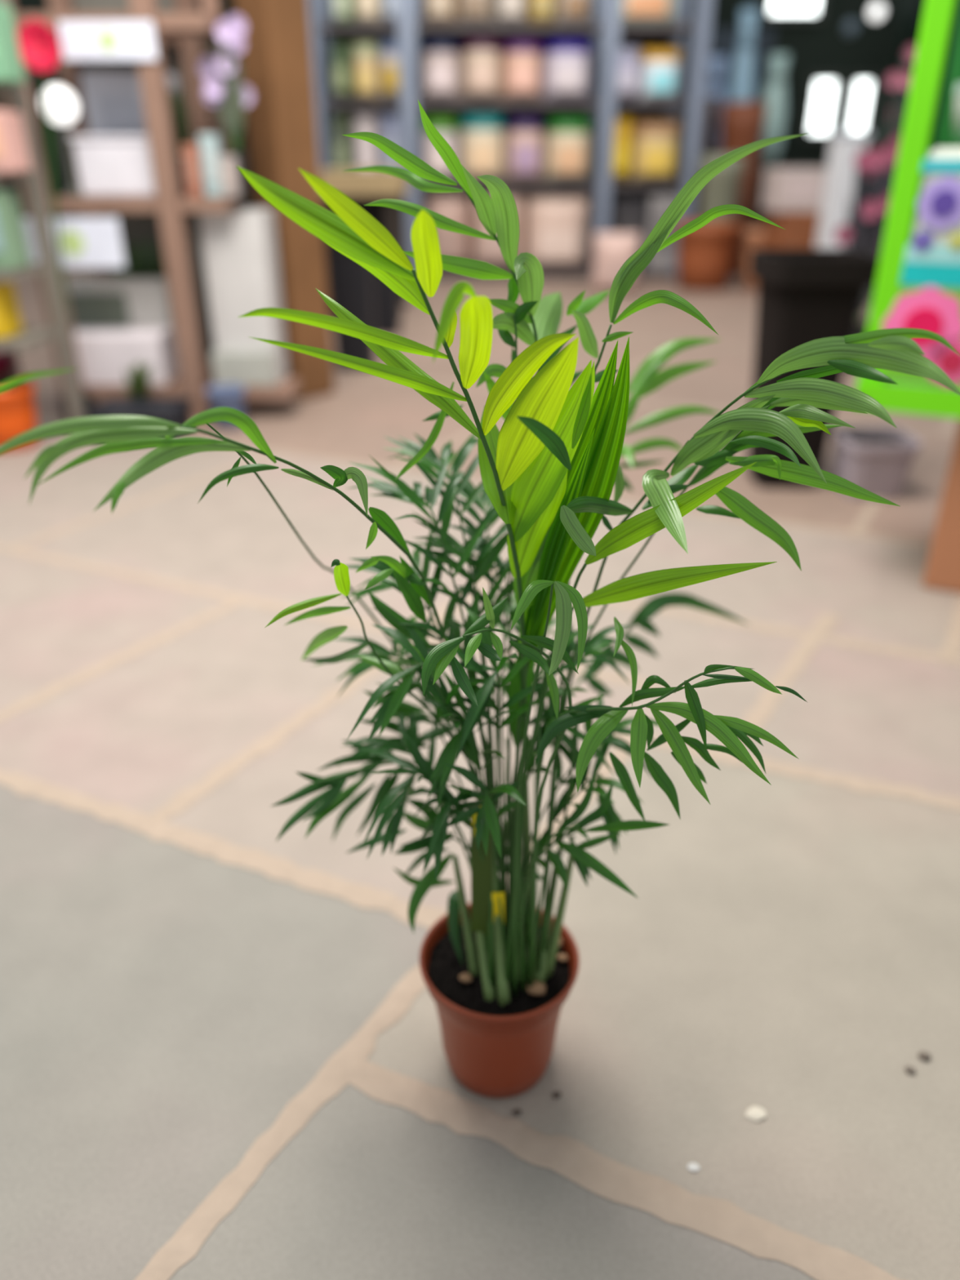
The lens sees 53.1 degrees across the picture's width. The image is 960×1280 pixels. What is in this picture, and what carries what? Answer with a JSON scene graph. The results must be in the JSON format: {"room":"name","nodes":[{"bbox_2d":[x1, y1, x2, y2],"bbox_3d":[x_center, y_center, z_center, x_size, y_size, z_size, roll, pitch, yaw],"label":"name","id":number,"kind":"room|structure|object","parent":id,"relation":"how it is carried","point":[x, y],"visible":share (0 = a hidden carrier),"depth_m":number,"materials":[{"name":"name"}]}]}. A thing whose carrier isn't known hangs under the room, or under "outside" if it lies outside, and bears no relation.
{"room":"plant shop","nodes":[
{"label":"plant shop","id":0,"kind":"room"},
{"bbox_2d":[0,0,919,232],"bbox_3d":[0.000,-4.649,7.031,14.000,3.200,0.150,0,27,0],"label":"wall","id":1,"kind":"structure","parent":0,"point":[824,47],"depth_m":7.13,"materials":[{"name":"paint"}]},
{"bbox_2d":[760,0,826,22],"bbox_3d":[2.267,-4.682,6.896,0.445,0.424,0.060,0,27,0],"label":"window","id":2,"kind":"structure","parent":1,"relation":"in","point":[772,11],"depth_m":6.95,"materials":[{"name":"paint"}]},
{"bbox_2d":[799,73,844,140],"bbox_3d":[2.575,-4.011,7.238,0.253,0.442,0.060,0,27,0],"label":"window","id":3,"kind":"structure","parent":1,"relation":"in","point":[824,91],"depth_m":7.22,"materials":[{"name":"glass"}]},
{"bbox_2d":[840,73,880,140],"bbox_3d":[2.857,-4.011,7.238,0.221,0.442,0.060,0,27,0],"label":"window","id":4,"kind":"structure","parent":1,"relation":"in","point":[862,89],"depth_m":7.21,"materials":[{"name":"glass"}]},
{"bbox_2d":[0,247,959,1279],"bbox_3d":[0.000,-0.852,3.101,14.000,0.002,10.300,0,27,0],"label":"floor","id":5,"kind":"structure","parent":0,"point":[223,1056],"depth_m":0.93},
{"bbox_2d":[0,379,39,451],"bbox_3d":[-1.159,-0.549,2.346,0.158,0.148,0.158,0,27,0],"label":"pot","id":6,"kind":"object","parent":5,"relation":"on","point":[18,415],"visible":0.67,"depth_m":2.31,"materials":[{"name":"ceramic"}]},
{"bbox_2d":[0,350,17,389],"bbox_3d":[-1.149,-0.643,2.301,0.099,0.097,0.090,0,27,0],"label":"plant","id":7,"kind":"object","parent":6,"relation":"on","point":[6,364],"visible":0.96,"depth_m":2.29,"materials":[{"name":"red plant"}]},
{"bbox_2d":[0,0,86,433],"bbox_3d":[-1.090,-1.111,2.071,0.168,1.400,0.200,0,27,0],"label":"stand","id":8,"kind":"object","parent":5,"relation":"on","point":[30,337],"visible":0.59,"depth_m":2.24,"materials":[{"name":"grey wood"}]},
{"bbox_2d":[0,281,22,338],"bbox_3d":[-1.115,-0.763,2.213,0.064,0.121,0.103,0,27,0],"label":"product box","id":9,"kind":"object","parent":8,"relation":"on","point":[11,324],"visible":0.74,"depth_m":2.21,"materials":[{"name":"cardboard"}]},
{"bbox_2d":[0,4,25,84],"bbox_3d":[-0.999,-1.227,1.977,0.062,0.139,0.103,0,27,0],"label":"product box","id":10,"kind":"object","parent":8,"relation":"on","point":[11,72],"visible":1,"depth_m":1.98,"materials":[{"name":"paint"}]},
{"bbox_2d":[0,189,31,270],"bbox_3d":[-1.067,-0.912,2.137,0.069,0.160,0.103,0,27,0],"label":"product box","id":11,"kind":"object","parent":8,"relation":"on","point":[14,249],"visible":1,"depth_m":2.12,"materials":[{"name":"paint"}]},
{"bbox_2d":[0,110,31,173],"bbox_3d":[-1.028,-1.067,2.059,0.074,0.117,0.103,0,27,0],"label":"product box","id":12,"kind":"object","parent":8,"relation":"on","point":[14,153],"visible":1,"depth_m":2.04,"materials":[{"name":"paint"}]},
{"bbox_2d":[16,17,95,419],"bbox_3d":[-1.004,-0.960,2.317,0.166,0.908,0.089,0,27,0],"label":"flower","id":13,"kind":"object","parent":5,"relation":"on","point":[40,47],"visible":0.82,"depth_m":2.13,"materials":[{"name":"plant"}]},
{"bbox_2d":[86,397,192,438],"bbox_3d":[-0.856,-0.559,2.442,0.218,0.078,0.152,0,27,0],"label":"tray","id":14,"kind":"object","parent":5,"relation":"on","point":[175,410],"visible":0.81,"depth_m":2.43,"materials":[{"name":"paint"}]},
{"bbox_2d":[122,361,151,397],"bbox_3d":[-0.897,-0.653,2.538,0.074,0.160,0.080,-17,32,-30],"label":"grassy plant","id":15,"kind":"object","parent":14,"relation":"on","point":[138,387],"visible":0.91,"depth_m":2.51,"materials":[{"name":"green plant"}]},
{"bbox_2d":[0,0,300,417],"bbox_3d":[-0.814,-1.383,2.438,0.614,1.550,0.424,0,27,0],"label":"wooden shelf unit","id":16,"kind":"object","parent":5,"relation":"on","point":[170,216],"visible":0.53,"depth_m":2.49,"materials":[{"name":"brown wood"}]},
{"bbox_2d":[40,84,84,196],"bbox_3d":[-1.014,-1.219,2.353,0.084,0.242,0.084,0,27,0],"label":"globe lamp","id":17,"kind":"object","parent":16,"relation":"on","point":[63,107],"visible":0.93,"depth_m":2.31,"materials":[{"name":"white"}]},
{"bbox_2d":[22,217,125,267],"bbox_3d":[-1.015,-0.989,2.394,0.244,0.115,0.005,0,27,0],"label":"sign","id":18,"kind":"object","parent":16,"relation":"attached to","point":[85,242],"visible":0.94,"depth_m":2.39,"materials":[{"name":"paper"}]},
{"bbox_2d":[57,20,157,60],"bbox_3d":[-0.851,-1.372,2.200,0.215,0.077,0.005,0,27,0],"label":"sign","id":19,"kind":"object","parent":16,"relation":"attached to","point":[81,40],"visible":1,"depth_m":2.20,"materials":[{"name":"paper"}]},
{"bbox_2d":[69,135,155,196],"bbox_3d":[-0.887,-1.194,2.422,0.216,0.135,0.148,0,27,0],"label":"planter","id":20,"kind":"object","parent":16,"relation":"on","point":[108,166],"visible":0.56,"depth_m":2.36,"materials":[{"name":"paint"}]},
{"bbox_2d":[66,277,180,386],"bbox_3d":[-0.989,-0.839,2.614,0.284,0.259,0.180,0,27,0],"label":"storage box","id":21,"kind":"object","parent":16,"relation":"on","point":[119,322],"visible":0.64,"depth_m":2.59,"materials":[{"name":"cardboard"}]},
{"bbox_2d":[80,71,183,157],"bbox_3d":[-0.906,-1.340,2.548,0.204,0.282,0.163,0,27,0],"label":"planter","id":22,"kind":"object","parent":16,"relation":"on","point":[113,100],"visible":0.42,"depth_m":2.45,"materials":[{"name":"paint"}]},
{"bbox_2d":[111,235,166,277],"bbox_3d":[-0.964,-0.967,2.756,0.151,0.357,0.156,0,27,0],"label":"leafy plant","id":23,"kind":"object","parent":16,"relation":"on","point":[144,263],"visible":0.27,"depth_m":2.69,"materials":[{"name":"green plant"}]},
{"bbox_2d":[168,84,191,195],"bbox_3d":[-0.757,-1.244,2.397,0.078,0.247,0.084,-21,34,-35],"label":"leafy plant","id":24,"kind":"object","parent":16,"relation":"on","point":[180,118],"visible":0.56,"depth_m":2.37,"materials":[{"name":"green plant"}]},
{"bbox_2d":[182,144,205,197],"bbox_3d":[-0.702,-1.150,2.358,0.033,0.115,0.044,0,27,0],"label":"gift box","id":25,"kind":"object","parent":16,"relation":"on","point":[192,153],"visible":0.99,"depth_m":2.34,"materials":[{"name":"paint"}]},
{"bbox_2d":[198,133,222,197],"bbox_3d":[-0.656,-1.160,2.353,0.042,0.138,0.044,0,27,0],"label":"gift box","id":26,"kind":"object","parent":16,"relation":"on","point":[210,145],"visible":0.9,"depth_m":2.33,"materials":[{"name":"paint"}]},
{"bbox_2d":[198,13,253,195],"bbox_3d":[-0.611,-1.302,2.352,0.109,0.391,0.094,16,31,28],"label":"flowering plant","id":27,"kind":"object","parent":16,"relation":"on","point":[227,91],"visible":0.97,"depth_m":2.32,"materials":[{"name":"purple plant"}]},
{"bbox_2d":[217,155,240,197],"bbox_3d":[-0.616,-1.139,2.364,0.039,0.090,0.044,0,27,0],"label":"gift box","id":28,"kind":"object","parent":16,"relation":"on","point":[228,171],"visible":1,"depth_m":2.35,"materials":[{"name":"paint"}]},
{"bbox_2d":[198,207,288,386],"bbox_3d":[-0.634,-0.923,2.589,0.174,0.431,0.203,0,27,0],"label":"planter","id":29,"kind":"object","parent":16,"relation":"on","point":[240,248],"visible":0.85,"depth_m":2.53,"materials":[{"name":"ceramic"}]},
{"bbox_2d":[205,383,245,430],"bbox_3d":[-0.661,-0.610,2.518,0.099,0.100,0.099,0,27,0],"label":"pot","id":30,"kind":"object","parent":5,"relation":"on","point":[228,395],"visible":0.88,"depth_m":2.49,"materials":[{"name":"ceramic"}]},
{"bbox_2d":[233,0,334,399],"bbox_3d":[-0.530,-1.897,2.292,0.138,2.600,0.138,21,34,35],"label":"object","id":31,"kind":"structure","parent":5,"relation":"on","point":[281,124],"depth_m":2.54,"materials":[{"name":"brown wood"}]},
{"bbox_2d":[324,243,375,368],"bbox_3d":[-0.418,-1.120,3.162,0.152,0.424,0.152,0,27,0],"label":"planter","id":32,"kind":"object","parent":5,"relation":"on","point":[351,285],"visible":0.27,"depth_m":3.09,"materials":[{"name":"paint"}]},
{"bbox_2d":[320,168,409,319],"bbox_3d":[-0.502,-1.742,4.219,0.367,0.575,0.500,0,27,0],"label":"table","id":33,"kind":"object","parent":5,"relation":"on","point":[348,183],"visible":0.36,"depth_m":3.90,"materials":[{"name":"beige wood"}]},
{"bbox_2d":[373,275,400,334],"bbox_3d":[-0.373,-1.355,3.763,0.136,0.298,0.136,0,27,0],"label":"planter","id":34,"kind":"object","parent":5,"relation":"on","point":[387,303],"visible":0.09,"depth_m":3.74,"materials":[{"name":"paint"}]},
{"bbox_2d":[0,100,959,1097],"bbox_3d":[0.023,0.010,0.678,0.451,0.664,0.468,0,27,0],"label":"potted palm","id":35,"kind":"object","parent":5,"relation":"on","point":[550,472],"visible":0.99,"depth_m":0.55,"materials":[{"name":"plant"}]},
{"bbox_2d":[471,800,504,961],"bbox_3d":[0.006,0.188,0.688,0.024,0.182,0.007,0,27,0],"label":"plant label","id":36,"kind":"object","parent":35,"relation":"in","point":[481,872],"visible":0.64,"depth_m":0.68,"materials":[{"name":"paint"}]},
{"bbox_2d":[471,804,481,835],"bbox_3d":[-0.001,0.122,0.650,0.008,0.027,0.001,0,27,0],"label":"print","id":37,"kind":"object","parent":36,"relation":"attached to","point":[473,818],"depth_m":0.65,"materials":[{"name":"paper"}]},
{"bbox_2d":[492,892,504,924],"bbox_3d":[0.013,0.191,0.686,0.009,0.029,0.001,0,27,0],"label":"print","id":38,"kind":"object","parent":36,"relation":"attached to","point":[495,895],"depth_m":0.68,"materials":[{"name":"paper"}]},
{"bbox_2d":[418,902,579,1097],"bbox_3d":[0.015,0.285,0.748,0.120,0.111,0.120,0,27,0],"label":"pot","id":39,"kind":"object","parent":35,"relation":"attached to","point":[498,1024],"depth_m":0.71,"materials":[{"name":"ceramic"}]},
{"bbox_2d":[307,0,712,279],"bbox_3d":[0.135,-3.079,5.272,2.063,2.000,0.710,0,27,0],"label":"steel racking","id":40,"kind":"object","parent":5,"relation":"on","point":[607,33],"visible":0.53,"depth_m":5.15,"materials":[{"name":"grey metal"}]},
{"bbox_2d":[329,40,354,99],"bbox_3d":[-0.730,-3.016,5.095,0.113,0.272,0.251,0,27,0],"label":"bag","id":41,"kind":"object","parent":40,"relation":"on","point":[340,51],"visible":0.94,"depth_m":5.01,"materials":[{"name":"paint"}]},
{"bbox_2d":[329,111,355,168],"bbox_3d":[-0.749,-2.697,5.257,0.121,0.338,0.266,0,27,0],"label":"bag","id":42,"kind":"object","parent":40,"relation":"on","point":[341,122],"visible":0.91,"depth_m":5.15,"materials":[{"name":"paint"}]},
{"bbox_2d":[332,0,355,22],"bbox_3d":[-0.707,-3.304,4.948,0.114,0.238,0.231,0,27,0],"label":"bag","id":43,"kind":"object","parent":40,"relation":"on","point":[343,10],"visible":0.89,"depth_m":4.90,"materials":[{"name":"paint"}]},
{"bbox_2d":[351,41,380,99],"bbox_3d":[-0.602,-3.014,5.096,0.139,0.268,0.223,0,27,0],"label":"bag","id":44,"kind":"object","parent":40,"relation":"on","point":[365,54],"visible":0.98,"depth_m":5.02,"materials":[{"name":"paint"}]},
{"bbox_2d":[352,112,380,168],"bbox_3d":[-0.617,-2.695,5.259,0.141,0.332,0.271,0,27,0],"label":"bag","id":45,"kind":"object","parent":40,"relation":"on","point":[366,154],"visible":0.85,"depth_m":5.15,"materials":[{"name":"paint"}]},
{"bbox_2d":[355,0,382,22],"bbox_3d":[-0.577,-3.302,4.949,0.143,0.235,0.252,0,27,0],"label":"bag","id":46,"kind":"object","parent":40,"relation":"on","point":[366,11],"visible":0.91,"depth_m":4.89,"materials":[{"name":"paint"}]},
{"bbox_2d":[378,39,399,99],"bbox_3d":[-0.462,-3.019,5.093,0.136,0.279,0.239,0,27,0],"label":"bag","id":47,"kind":"object","parent":40,"relation":"on","point":[388,48],"visible":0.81,"depth_m":5.00,"materials":[{"name":"paint"}]},
{"bbox_2d":[382,0,397,22],"bbox_3d":[-0.447,-3.300,4.950,0.112,0.229,0.238,0,27,0],"label":"bag","id":48,"kind":"object","parent":40,"relation":"on","point":[389,6],"visible":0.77,"depth_m":4.88,"materials":[{"name":"paint"}]},
{"bbox_2d":[378,111,402,168],"bbox_3d":[-0.476,-2.696,5.258,0.141,0.336,0.266,0,27,0],"label":"bag","id":49,"kind":"object","parent":40,"relation":"on","point":[390,126],"visible":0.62,"depth_m":5.13,"materials":[{"name":"paint"}]},
{"bbox_2d":[419,114,458,181],"bbox_3d":[-0.219,-2.691,5.260,0.210,0.324,0.262,0,27,0],"label":"bag","id":50,"kind":"object","parent":40,"relation":"on","point":[447,125],"visible":0.65,"depth_m":5.16,"materials":[{"name":"paint"}]},
{"bbox_2d":[423,0,457,22],"bbox_3d":[-0.207,-3.303,4.949,0.174,0.237,0.253,0,27,0],"label":"bag","id":51,"kind":"object","parent":40,"relation":"on","point":[434,11],"visible":0.93,"depth_m":4.89,"materials":[{"name":"paint"}]},
{"bbox_2d":[420,36,461,99],"bbox_3d":[-0.206,-3.023,5.091,0.214,0.289,0.222,0,27,0],"label":"bag","id":52,"kind":"object","parent":40,"relation":"on","point":[440,55],"visible":0.98,"depth_m":5.01,"materials":[{"name":"paint"}]},
{"bbox_2d":[424,191,469,257],"bbox_3d":[-0.182,-2.320,5.448,0.252,0.396,0.228,0,27,0],"label":"bag","id":53,"kind":"object","parent":40,"relation":"on","point":[455,206],"visible":0.53,"depth_m":5.35,"materials":[{"name":"paint"}]},
{"bbox_2d":[457,0,492,22],"bbox_3d":[-0.025,-3.300,4.950,0.182,0.230,0.261,0,27,0],"label":"bag","id":54,"kind":"object","parent":40,"relation":"on","point":[468,11],"visible":0.88,"depth_m":4.89,"materials":[{"name":"paint"}]},
{"bbox_2d":[461,35,502,99],"bbox_3d":[0.010,-3.027,5.089,0.214,0.298,0.265,0,27,0],"label":"bag","id":55,"kind":"object","parent":40,"relation":"on","point":[481,54],"visible":0.98,"depth_m":5.00,"materials":[{"name":"paint"}]},
{"bbox_2d":[459,111,505,181],"bbox_3d":[0.014,-2.698,5.257,0.243,0.340,0.243,0,27,0],"label":"bag","id":56,"kind":"object","parent":40,"relation":"on","point":[482,132],"visible":0.98,"depth_m":5.16,"materials":[{"name":"paint"}]},
{"bbox_2d":[472,191,524,267],"bbox_3d":[0.100,-2.321,5.448,0.291,0.399,0.256,0,27,0],"label":"bag","id":57,"kind":"object","parent":40,"relation":"on","point":[487,251],"visible":0.34,"depth_m":5.39,"materials":[{"name":"paint"}]},
{"bbox_2d":[494,0,527,22],"bbox_3d":[0.160,-3.302,4.949,0.173,0.234,0.246,0,27,0],"label":"bag","id":58,"kind":"object","parent":40,"relation":"on","point":[505,11],"visible":0.9,"depth_m":4.89,"materials":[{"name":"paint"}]},
{"bbox_2d":[502,37,542,99],"bbox_3d":[0.224,-3.022,5.092,0.211,0.286,0.237,0,27,0],"label":"bag","id":59,"kind":"object","parent":40,"relation":"on","point":[522,56],"visible":0.97,"depth_m":5.01,"materials":[{"name":"paint"}]},
{"bbox_2d":[505,113,545,181],"bbox_3d":[0.247,-2.693,5.260,0.211,0.328,0.245,0,27,0],"label":"bag","id":60,"kind":"object","parent":40,"relation":"on","point":[525,131],"visible":1,"depth_m":5.17,"materials":[{"name":"paint"}]},
{"bbox_2d":[528,0,554,22],"bbox_3d":[0.319,-3.299,4.951,0.129,0.227,0.239,0,27,0],"label":"bag","id":61,"kind":"object","parent":40,"relation":"on","point":[540,11],"visible":0.89,"depth_m":4.90,"materials":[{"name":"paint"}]},
{"bbox_2d":[524,193,591,267],"bbox_3d":[0.436,-2.317,5.449,0.364,0.392,0.255,0,27,0],"label":"bag","id":62,"kind":"object","parent":40,"relation":"on","point":[557,224],"visible":0.94,"depth_m":5.35,"materials":[{"name":"paint"}]},
{"bbox_2d":[542,37,592,99],"bbox_3d":[0.461,-3.022,5.092,0.257,0.287,0.269,0,27,0],"label":"jar","id":63,"kind":"object","parent":40,"relation":"on","point":[566,60],"visible":0.98,"depth_m":5.00,"materials":[{"name":"paint"}]},
{"bbox_2d":[544,115,592,181],"bbox_3d":[0.482,-2.690,5.261,0.250,0.322,0.265,0,27,0],"label":"jar","id":64,"kind":"object","parent":40,"relation":"on","point":[568,137],"visible":1,"depth_m":5.17,"materials":[{"name":"paint"}]},
{"bbox_2d":[555,0,591,22],"bbox_3d":[0.484,-3.299,4.951,0.183,0.228,0.261,0,27,0],"label":"bag","id":65,"kind":"object","parent":40,"relation":"on","point":[567,11],"visible":0.9,"depth_m":4.89,"materials":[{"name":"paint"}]},
{"bbox_2d":[611,116,632,181],"bbox_3d":[0.763,-2.687,5.263,0.126,0.315,0.240,0,27,0],"label":"bag","id":66,"kind":"object","parent":40,"relation":"on","point":[623,126],"visible":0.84,"depth_m":5.16,"materials":[{"name":"paint"}]},
{"bbox_2d":[608,197,648,248],"bbox_3d":[0.834,-2.322,5.493,0.178,0.366,0.303,0,27,0],"label":"storage box","id":67,"kind":"object","parent":40,"relation":"on","point":[626,215],"visible":0.44,"depth_m":5.32,"materials":[{"name":"paint"}]},
{"bbox_2d":[615,46,640,99],"bbox_3d":[0.768,-3.004,5.101,0.151,0.247,0.266,0,27,0],"label":"bag","id":68,"kind":"object","parent":40,"relation":"on","point":[628,57],"visible":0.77,"depth_m":5.00,"materials":[{"name":"paint"}]},
{"bbox_2d":[620,0,675,22],"bbox_3d":[0.845,-3.302,4.949,0.342,0.234,0.263,0,27,0],"label":"bag","id":69,"kind":"object","parent":40,"relation":"on","point":[631,11],"visible":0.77,"depth_m":4.88,"materials":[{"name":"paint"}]},
{"bbox_2d":[630,120,680,181],"bbox_3d":[0.960,-2.679,5.266,0.255,0.298,0.257,0,27,0],"label":"bag","id":70,"kind":"object","parent":40,"relation":"on","point":[655,142],"visible":1,"depth_m":5.18,"materials":[{"name":"paint"}]},
{"bbox_2d":[638,48,681,99],"bbox_3d":[0.953,-3.001,5.103,0.210,0.238,0.243,0,27,0],"label":"bag","id":71,"kind":"object","parent":40,"relation":"on","point":[660,67],"visible":0.97,"depth_m":5.02,"materials":[{"name":"paint"}]},
{"bbox_2d":[643,194,676,271],"bbox_3d":[1.030,-2.329,5.490,0.178,0.381,0.303,0,27,0],"label":"storage box","id":72,"kind":"object","parent":40,"relation":"on","point":[657,204],"visible":0.56,"depth_m":5.39,"materials":[{"name":"paint"}]},
{"bbox_2d":[511,1109,521,1115],"bbox_3d":[0.028,0.357,0.727,0.007,0.003,0.005,0,27,0],"label":"crumb","id":73,"kind":"object","parent":5,"relation":"on","point":[516,1112],"visible":1,"depth_m":0.73,"materials":[{"name":"paint"}]},
{"bbox_2d":[551,1091,561,1098],"bbox_3d":[0.059,0.351,0.741,0.007,0.003,0.006,0,27,0],"label":"crumb","id":74,"kind":"object","parent":5,"relation":"on","point":[556,1095],"visible":1,"depth_m":0.74,"materials":[{"name":"paint"}]},
{"bbox_2d":[591,232,640,292],"bbox_3d":[0.688,-1.911,4.871,0.234,0.282,0.207,0,27,0],"label":"bag","id":75,"kind":"object","parent":5,"relation":"on","point":[611,250],"visible":0.64,"depth_m":4.79,"materials":[{"name":"paper"}]},
{"bbox_2d":[687,1162,700,1171],"bbox_3d":[0.153,0.378,0.689,0.009,0.002,0.007,0,27,0],"label":"chip","id":76,"kind":"object","parent":5,"relation":"on","point":[693,1166],"visible":1,"depth_m":0.69,"materials":[{"name":"paint"}]},
{"bbox_2d":[693,97,720,219],"bbox_3d":[1.262,-2.606,5.544,0.145,0.909,0.145,0,27,0],"label":"planter","id":77,"kind":"object","parent":5,"relation":"on","point":[711,106],"visible":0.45,"depth_m":5.36,"materials":[{"name":"paint"}]},
{"bbox_2d":[675,220,740,291],"bbox_3d":[1.171,-1.998,4.999,0.320,0.321,0.320,0,27,0],"label":"terracotta pot","id":78,"kind":"object","parent":5,"relation":"on","point":[704,255],"visible":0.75,"depth_m":4.90,"materials":[{"name":"ceramic"}]},
{"bbox_2d":[700,155,745,221],"bbox_3d":[1.270,-2.247,5.151,0.217,0.628,0.217,0,27,0],"label":"urn","id":79,"kind":"object","parent":5,"relation":"on","point":[722,188],"visible":0.5,"depth_m":5.01,"materials":[{"name":"paint"}]},
{"bbox_2d":[719,102,767,275],"bbox_3d":[1.450,-2.547,5.460,0.240,0.881,0.240,0,27,0],"label":"planter","id":80,"kind":"object","parent":5,"relation":"on","point":[742,123],"visible":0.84,"depth_m":5.28,"materials":[{"name":"paint"}]},
{"bbox_2d":[676,28,826,248],"bbox_3d":[1.679,-3.000,5.879,0.800,1.308,0.600,0,27,0],"label":"bench","id":81,"kind":"object","parent":5,"relation":"on","point":[722,42],"visible":0.16,"depth_m":5.88,"materials":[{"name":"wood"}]},
{"bbox_2d":[704,56,727,155],"bbox_3d":[1.368,-3.098,5.655,0.149,0.570,0.149,0,27,0],"label":"vase","id":82,"kind":"object","parent":81,"relation":"on","point":[714,87],"visible":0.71,"depth_m":5.55,"materials":[{"name":"paint"}]},
{"bbox_2d":[727,8,759,102],"bbox_3d":[1.521,-3.200,5.601,0.146,0.801,0.146,0,27,0],"label":"vase","id":83,"kind":"object","parent":81,"relation":"on","point":[741,86],"visible":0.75,"depth_m":5.50,"materials":[{"name":"paint"}]},
{"bbox_2d":[758,53,790,167],"bbox_3d":[1.723,-3.104,5.656,0.156,0.581,0.156,0,27,0],"label":"vase","id":84,"kind":"object","parent":81,"relation":"on","point":[775,94],"visible":0.84,"depth_m":5.59,"materials":[{"name":"paint"}]},
{"bbox_2d":[741,227,763,289],"bbox_3d":[1.452,-1.994,5.028,0.170,0.287,0.170,0,27,0],"label":"terracotta pot","id":85,"kind":"object","parent":5,"relation":"on","point":[753,237],"visible":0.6,"depth_m":4.99,"materials":[{"name":"ceramic"}]},
{"bbox_2d":[745,1105,766,1120],"bbox_3d":[0.208,0.358,0.727,0.016,0.003,0.013,0,27,0],"label":"chip","id":86,"kind":"object","parent":5,"relation":"on","point":[754,1113],"visible":1,"depth_m":0.72,"materials":[{"name":"paint"}]},
{"bbox_2d":[755,210,820,290],"bbox_3d":[1.551,-1.931,4.796,0.221,0.386,0.300,0,27,0],"label":"wooden crate","id":87,"kind":"object","parent":5,"relation":"on","point":[774,237],"visible":0.27,"depth_m":4.63,"materials":[{"name":"brown wood"}]},
{"bbox_2d":[760,168,826,212],"bbox_3d":[1.521,-2.176,4.647,0.238,0.185,0.263,0,27,0],"label":"cardboard box","id":88,"kind":"object","parent":87,"relation":"on","point":[784,189],"visible":0.82,"depth_m":4.54,"materials":[{"name":"cardboard"}]},
{"bbox_2d":[746,248,879,488],"bbox_3d":[0.667,-0.563,2.023,0.216,0.466,0.216,0,27,0],"label":"planter","id":89,"kind":"object","parent":5,"relation":"on","point":[804,295],"visible":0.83,"depth_m":1.90,"materials":[{"name":"plastic"}]},
{"bbox_2d":[814,131,872,249],"bbox_3d":[1.588,-1.858,4.284,0.180,0.722,0.180,0,27,0],"label":"vase","id":90,"kind":"object","parent":5,"relation":"on","point":[840,177],"visible":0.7,"depth_m":4.17,"materials":[{"name":"ceramic"}]},
{"bbox_2d":[833,133,902,332],"bbox_3d":[1.224,-1.228,3.072,0.194,0.700,0.165,0,27,0],"label":"flowering plant","id":91,"kind":"object","parent":5,"relation":"on","point":[864,230],"visible":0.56,"depth_m":2.98,"materials":[{"name":"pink plant"}]},
{"bbox_2d":[831,426,921,499],"bbox_3d":[0.827,-0.373,2.032,0.150,0.120,0.150,0,27,0],"label":"planter","id":92,"kind":"object","parent":5,"relation":"on","point":[878,460],"visible":0.94,"depth_m":1.99,"materials":[{"name":"ceramic"}]},
{"bbox_2d":[853,44,916,333],"bbox_3d":[1.374,-1.478,3.280,0.149,0.955,0.156,7,28,14],"label":"flowering plant","id":93,"kind":"object","parent":5,"relation":"on","point":[895,115],"visible":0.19,"depth_m":3.14,"materials":[{"name":"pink plant"}]},
{"bbox_2d":[855,0,959,592],"bbox_3d":[0.915,-0.649,1.384,0.574,1.200,0.336,13,30,23],"label":"display stand","id":94,"kind":"object","parent":5,"relation":"on","point":[942,571],"visible":0.65,"depth_m":1.40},
{"bbox_2d":[855,380,959,418],"bbox_3d":[0.832,-0.385,1.502,0.499,0.040,0.408,0,27,0],"label":"shelf","id":95,"kind":"object","parent":94,"relation":"on","point":[928,401],"depth_m":1.46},
{"bbox_2d":[882,146,959,390],"bbox_3d":[0.711,-0.517,1.395,0.213,0.352,0.056,13,30,23],"label":"poster","id":96,"kind":"object","parent":94,"relation":"on","point":[928,298],"visible":0.85,"depth_m":1.39,"materials":[{"name":"paper"}]},
{"bbox_2d":[928,138,959,146],"bbox_3d":[0.835,-0.679,1.311,0.403,0.008,0.100,13,30,23],"label":"shelf","id":97,"kind":"object","parent":94,"relation":"attached to","point":[937,142],"depth_m":1.34,"materials":[{"name":"green"}]},
{"bbox_2d":[952,82,959,138],"bbox_3d":[0.710,-0.743,1.348,0.091,0.072,0.091,13,30,23],"label":"tub","id":98,"kind":"object","parent":94,"relation":"on","point":[956,133],"visible":0.83,"depth_m":1.35,"materials":[{"name":"paint"}]},
{"bbox_2d":[904,1066,915,1074],"bbox_3d":[0.341,0.340,0.760,0.008,0.004,0.007,0,27,0],"label":"crumb","id":99,"kind":"object","parent":5,"relation":"on","point":[909,1069],"visible":1,"depth_m":0.76,"materials":[{"name":"paint"}]},
{"bbox_2d":[867,0,959,152],"bbox_3d":[3.186,-3.700,6.769,0.781,1.748,0.810,0,27,0],"label":"evergreen shrub","id":100,"kind":"object","parent":5,"relation":"on","point":[910,19],"visible":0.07,"depth_m":6.56,"materials":[{"name":"green plant"}]},
{"bbox_2d":[917,1051,931,1061],"bbox_3d":[0.357,0.334,0.772,0.010,0.004,0.008,0,27,0],"label":"crumb","id":101,"kind":"object","parent":5,"relation":"on","point":[923,1055],"visible":1,"depth_m":0.77,"materials":[{"name":"paint"}]},
{"bbox_2d":[843,0,858,36],"bbox_3d":[2.287,-4.549,5.538,0.090,1.822,0.090,0,27,0],"label":"lantern","id":102,"kind":"object","parent":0,"point":[851,26],"visible":1,"depth_m":5.90,"materials":[{"name":"paint"}]},
{"bbox_2d":[868,0,884,20],"bbox_3d":[2.432,-4.587,5.519,0.090,1.737,0.090,0,27,0],"label":"hanging lantern","id":103,"kind":"object","parent":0,"point":[877,11],"visible":1,"depth_m":5.87,"materials":[{"name":"white glass"}]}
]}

